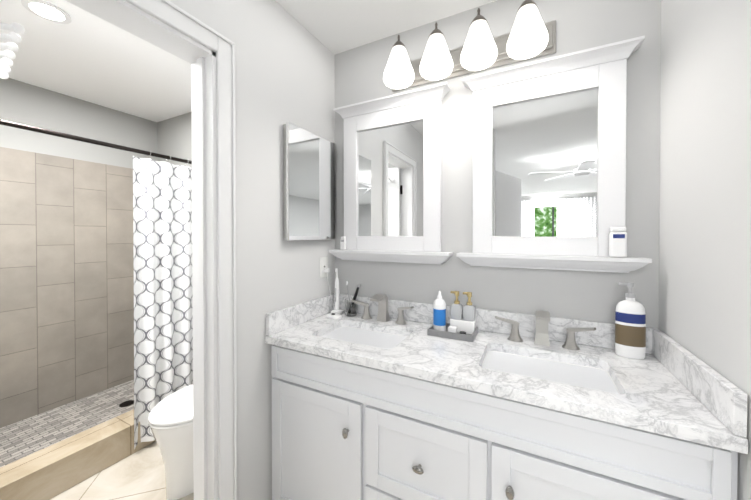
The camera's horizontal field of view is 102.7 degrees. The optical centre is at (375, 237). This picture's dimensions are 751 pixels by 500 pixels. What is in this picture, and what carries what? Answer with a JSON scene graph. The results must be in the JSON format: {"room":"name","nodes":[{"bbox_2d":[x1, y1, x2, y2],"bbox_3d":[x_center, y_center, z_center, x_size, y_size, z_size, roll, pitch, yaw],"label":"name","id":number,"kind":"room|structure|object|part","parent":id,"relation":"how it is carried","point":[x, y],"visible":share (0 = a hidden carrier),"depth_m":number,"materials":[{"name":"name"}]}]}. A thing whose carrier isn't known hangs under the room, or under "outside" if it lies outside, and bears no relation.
{"room":"bathroom","nodes":[
{"label":"bathroom","id":0,"kind":"room"},
{"bbox_2d":[0,22,24,78],"bbox_3d":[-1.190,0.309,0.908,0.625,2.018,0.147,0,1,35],"label":"chandelier","id":1,"kind":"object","parent":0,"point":[6,62],"depth_m":0.91,"materials":[{"name":"white glass"}]},
{"bbox_2d":[0,78,156,168],"bbox_3d":[-2.413,0.099,2.046,0.120,2.440,1.640,0,1,27],"label":"wall","id":2,"kind":"structure","parent":0,"point":[28,104],"depth_m":2.21,"materials":[{"name":"grey paint"}]},
{"bbox_2d":[0,147,133,427],"bbox_3d":[-2.326,0.319,2.071,0.012,1.800,1.520,0,1,27],"label":"wall tile","id":3,"kind":"structure","parent":2,"relation":"attached to","point":[66,288],"depth_m":2.17,"materials":[{"name":"beige tile"}]},
{"bbox_2d":[0,0,190,121],"bbox_3d":[-1.519,-1.077,1.640,1.830,0.079,1.520,0,1,27],"label":"ceiling","id":4,"kind":"structure","parent":0,"point":[84,55],"depth_m":1.80,"materials":[{"name":"white paint"}]},
{"bbox_2d":[21,0,71,23],"bbox_3d":[-1.496,-1.031,1.370,0.156,0.006,0.156,0,1,27],"label":"recessed light","id":5,"kind":"object","parent":4,"relation":"in","point":[45,10],"visible":1,"depth_m":1.37,"materials":[{"name":"white paint"}]},
{"bbox_2d":[50,441,193,499],"bbox_3d":[-0.872,1.357,1.141,3.700,0.060,2.090,0,1,27],"label":"floor","id":6,"kind":"structure","parent":0,"point":[139,474],"depth_m":1.62,"materials":[{"name":"beige tile"}]},
{"bbox_2d":[0,380,133,467],"bbox_3d":[-2.030,1.270,1.926,0.680,0.100,1.520,0,1,27],"label":"shower floor","id":7,"kind":"structure","parent":6,"relation":"on","point":[26,437],"depth_m":1.98,"materials":[{"name":"tile"}]},
{"bbox_2d":[119,400,133,406],"bbox_3d":[-1.820,1.216,2.200,0.090,0.003,0.089,0,1,27],"label":"shower drain","id":8,"kind":"object","parent":7,"relation":"on","point":[127,403],"visible":0.94,"depth_m":2.20,"materials":[{"name":"brown metal"}]},
{"bbox_2d":[0,409,155,499],"bbox_3d":[-1.644,1.232,1.725,0.190,0.180,1.520,0,1,27],"label":"curb","id":9,"kind":"object","parent":6,"relation":"on","point":[51,471],"visible":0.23,"depth_m":1.61,"materials":[{"name":"beige tile"}]},
{"bbox_2d":[148,384,193,499],"bbox_3d":[-0.913,0.919,1.773,0.400,0.804,0.734,0,1,27],"label":"toilet","id":10,"kind":"object","parent":6,"relation":"on","point":[170,420],"visible":0.27,"depth_m":1.51,"materials":[{"name":"white ceramic"}]},
{"bbox_3d":[-0.973,0.899,1.659,0.380,0.044,0.477,0,1,27],"label":"seat","id":11,"kind":"part","parent":10,"relation":"part of","materials":[{"name":"white ceramic"}]},
{"bbox_2d":[265,341,747,499],"bbox_3d":[0.290,0.904,1.259,1.504,0.843,0.558,0,1,27],"label":"bathroom vanity","id":12,"kind":"object","parent":6,"relation":"on","point":[380,397],"depth_m":1.00,"materials":[{"name":"white paint"}]},
{"bbox_2d":[265,309,747,448],"bbox_3d":[0.293,0.464,1.260,1.504,0.035,0.547,0,1,27],"label":"countertop","id":13,"kind":"structure","parent":12,"relation":"on","point":[644,392],"depth_m":1.01,"materials":[{"name":"white stone"}]},
{"bbox_2d":[324,268,342,319],"bbox_3d":[-0.233,0.310,1.708,0.144,0.263,0.149,0,1,27],"label":"toothbrush","id":14,"kind":"object","parent":13,"relation":"on","point":[335,313],"visible":1,"depth_m":1.73,"materials":[{"name":"white plastic"}]},
{"bbox_2d":[345,281,360,316],"bbox_3d":[-0.129,0.346,1.704,0.094,0.190,0.072,0,1,27],"label":"cup","id":15,"kind":"object","parent":13,"relation":"on","point":[350,309],"visible":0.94,"depth_m":1.68,"materials":[{"name":"clear glass"}]},
{"bbox_3d":[-0.139,0.396,1.710,0.072,0.090,0.072,0,1,27],"label":"glass","id":16,"kind":"part","parent":15,"relation":"part of","materials":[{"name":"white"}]},
{"bbox_2d":[321,325,404,348],"bbox_3d":[-0.058,0.544,1.410,0.440,0.151,0.305,0,1,27],"label":"sink","id":17,"kind":"object","parent":13,"relation":"in","point":[346,332],"depth_m":1.47,"materials":[{"name":"white ceramic"}]},
{"bbox_2d":[350,294,416,328],"bbox_3d":[0.024,0.370,1.566,0.364,0.146,0.127,0,1,27],"label":"faucet","id":18,"kind":"object","parent":13,"relation":"on","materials":[{"name":"silver metal"}]},
{"bbox_2d":[427,291,477,341],"bbox_3d":[0.358,0.347,1.386,0.200,0.194,0.143,0,1,27],"label":"tray","id":19,"kind":"object","parent":13,"relation":"on","point":[461,325],"visible":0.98,"depth_m":1.38,"materials":[{"name":"grey plastic"}]},
{"bbox_3d":[0.408,0.345,1.398,0.107,0.068,0.050,0,1,27],"label":"glass","id":20,"kind":"part","parent":19,"relation":"part of","materials":[{"name":"white"}]},
{"bbox_2d":[493,310,596,352],"bbox_3d":[0.681,0.373,1.226,0.364,0.146,0.127,0,1,27],"label":"faucet","id":21,"kind":"object","parent":13,"relation":"on","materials":[{"name":"silver metal"}]},
{"bbox_2d":[485,349,612,388],"bbox_3d":[0.599,0.547,1.069,0.440,0.151,0.305,0,1,27],"label":"sink","id":22,"kind":"object","parent":13,"relation":"in","point":[577,372],"depth_m":1.12,"materials":[{"name":"white ceramic"}]},
{"bbox_2d":[615,282,645,358],"bbox_3d":[0.958,0.308,1.129,0.090,0.277,0.054,0,1,27],"label":"lotion bottle","id":23,"kind":"object","parent":13,"relation":"on","point":[630,327],"visible":1,"depth_m":1.11,"materials":[{"name":"white plastic"}]},
{"bbox_2d":[169,0,334,499],"bbox_3d":[-0.730,0.108,1.056,0.120,2.440,1.850,0,1,27],"label":"wall","id":24,"kind":"structure","parent":0,"point":[284,66],"depth_m":1.36,"materials":[{"name":"white paint"}]},
{"bbox_2d":[65,0,236,499],"bbox_3d":[-0.802,0.280,0.909,0.164,2.100,0.750,0,1,27],"label":"door frame","id":25,"kind":"structure","parent":24,"relation":"attached to","point":[207,52],"depth_m":1.15,"materials":[{"name":"white paint"}]},
{"bbox_2d":[265,293,334,336],"bbox_3d":[-0.370,0.393,1.592,0.022,0.099,0.521,0,1,27],"label":"backsplash","id":26,"kind":"structure","parent":24,"relation":"attached to","point":[285,318],"depth_m":1.52,"materials":[{"name":"white stone"}]},
{"bbox_2d":[283,122,336,240],"bbox_3d":[-0.341,-0.272,1.625,0.039,0.570,0.405,0,1,27],"label":"mirror","id":27,"kind":"object","parent":24,"relation":"attached to","point":[309,185],"visible":0.96,"depth_m":1.57,"materials":[{"name":"silver metal"}]},
{"bbox_2d":[320,257,327,277],"bbox_3d":[-0.299,0.172,1.747,0.008,0.116,0.072,0,1,27],"label":"electrical outlet plate","id":28,"kind":"object","parent":24,"relation":"attached to","point":[323,262],"visible":0.92,"depth_m":1.74,"materials":[{"name":"white plastic"}]},
{"bbox_2d":[275,0,496,54],"bbox_3d":[-0.737,-1.121,-2.415,7.190,0.080,8.240,0,1,27],"label":"ceiling","id":29,"kind":"structure","parent":0,"point":[334,27],"depth_m":1.52,"materials":[{"name":"white paint"}]},
{"bbox_2d":[157,0,660,327],"bbox_3d":[1.129,0.107,1.198,7.190,2.440,0.126,0,1,27],"label":"wall","id":30,"kind":"structure","parent":0,"point":[570,294],"depth_m":1.40,"materials":[{"name":"grey paint"}]},
{"bbox_2d":[329,82,453,263],"bbox_3d":[0.061,-0.309,1.629,0.702,0.885,0.094,0,1,27],"label":"mirror","id":31,"kind":"object","parent":30,"relation":"attached to","point":[392,176],"visible":1,"depth_m":1.63,"materials":[{"name":"white paint"}]},
{"bbox_2d":[383,0,555,91],"bbox_3d":[0.381,-0.865,1.371,0.775,0.236,0.249,0,1,27],"label":"sconce","id":32,"kind":"object","parent":30,"relation":"attached to","point":[532,35],"visible":1,"depth_m":1.31,"materials":[{"name":"white glass"}]},
{"bbox_2d":[339,294,656,352],"bbox_3d":[0.414,0.394,1.493,1.504,0.099,0.021,0,1,27],"label":"backsplash","id":33,"kind":"structure","parent":30,"relation":"attached to","point":[484,317],"depth_m":1.35,"materials":[{"name":"white stone"}]},
{"bbox_2d":[456,35,651,272],"bbox_3d":[0.714,-0.306,1.291,0.702,0.885,0.094,0,1,27],"label":"mirror","id":34,"kind":"object","parent":30,"relation":"attached to","point":[549,163],"visible":1,"depth_m":1.29,"materials":[{"name":"white paint"}]},
{"bbox_2d":[658,0,750,499],"bbox_3d":[0.913,0.112,0.683,0.120,2.440,1.000,0,1,27],"label":"wall","id":35,"kind":"structure","parent":0,"point":[705,222],"depth_m":0.83,"materials":[{"name":"white paint"}]},
{"bbox_2d":[653,329,747,436],"bbox_3d":[0.946,0.399,0.911,0.022,0.099,0.521,0,1,27],"label":"backsplash","id":36,"kind":"structure","parent":35,"relation":"attached to","point":[727,402],"depth_m":0.80,"materials":[{"name":"white stone"}]},
{"bbox_3d":[-1.897,0.109,0.923,1.830,2.440,0.120,0,1,27],"label":"wall","id":37,"kind":"structure","parent":0,"visible":0},
{"bbox_2d":[0,119,191,162],"bbox_3d":[-1.528,-0.521,1.650,0.041,0.027,1.518,0,1,27],"label":"curtain rod","id":38,"kind":"object","parent":37,"relation":"hanging from","point":[2,122],"depth_m":1.58,"materials":[{"name":"brown metal"}]},
{"bbox_3d":[-1.528,-0.522,1.650,0.023,0.024,1.518,0,1,27],"label":"curtain rod","id":39,"kind":"part","parent":38,"relation":"part of","materials":[{"name":"brown metal"}]},
{"bbox_2d":[133,155,192,448],"bbox_3d":[-1.319,0.391,2.057,0.059,1.765,0.580,0,1,30],"label":"shower curtain","id":40,"kind":"object","parent":38,"relation":"hanging from","point":[163,294],"depth_m":1.95,"materials":[{"name":"white fabric"}]}
]}

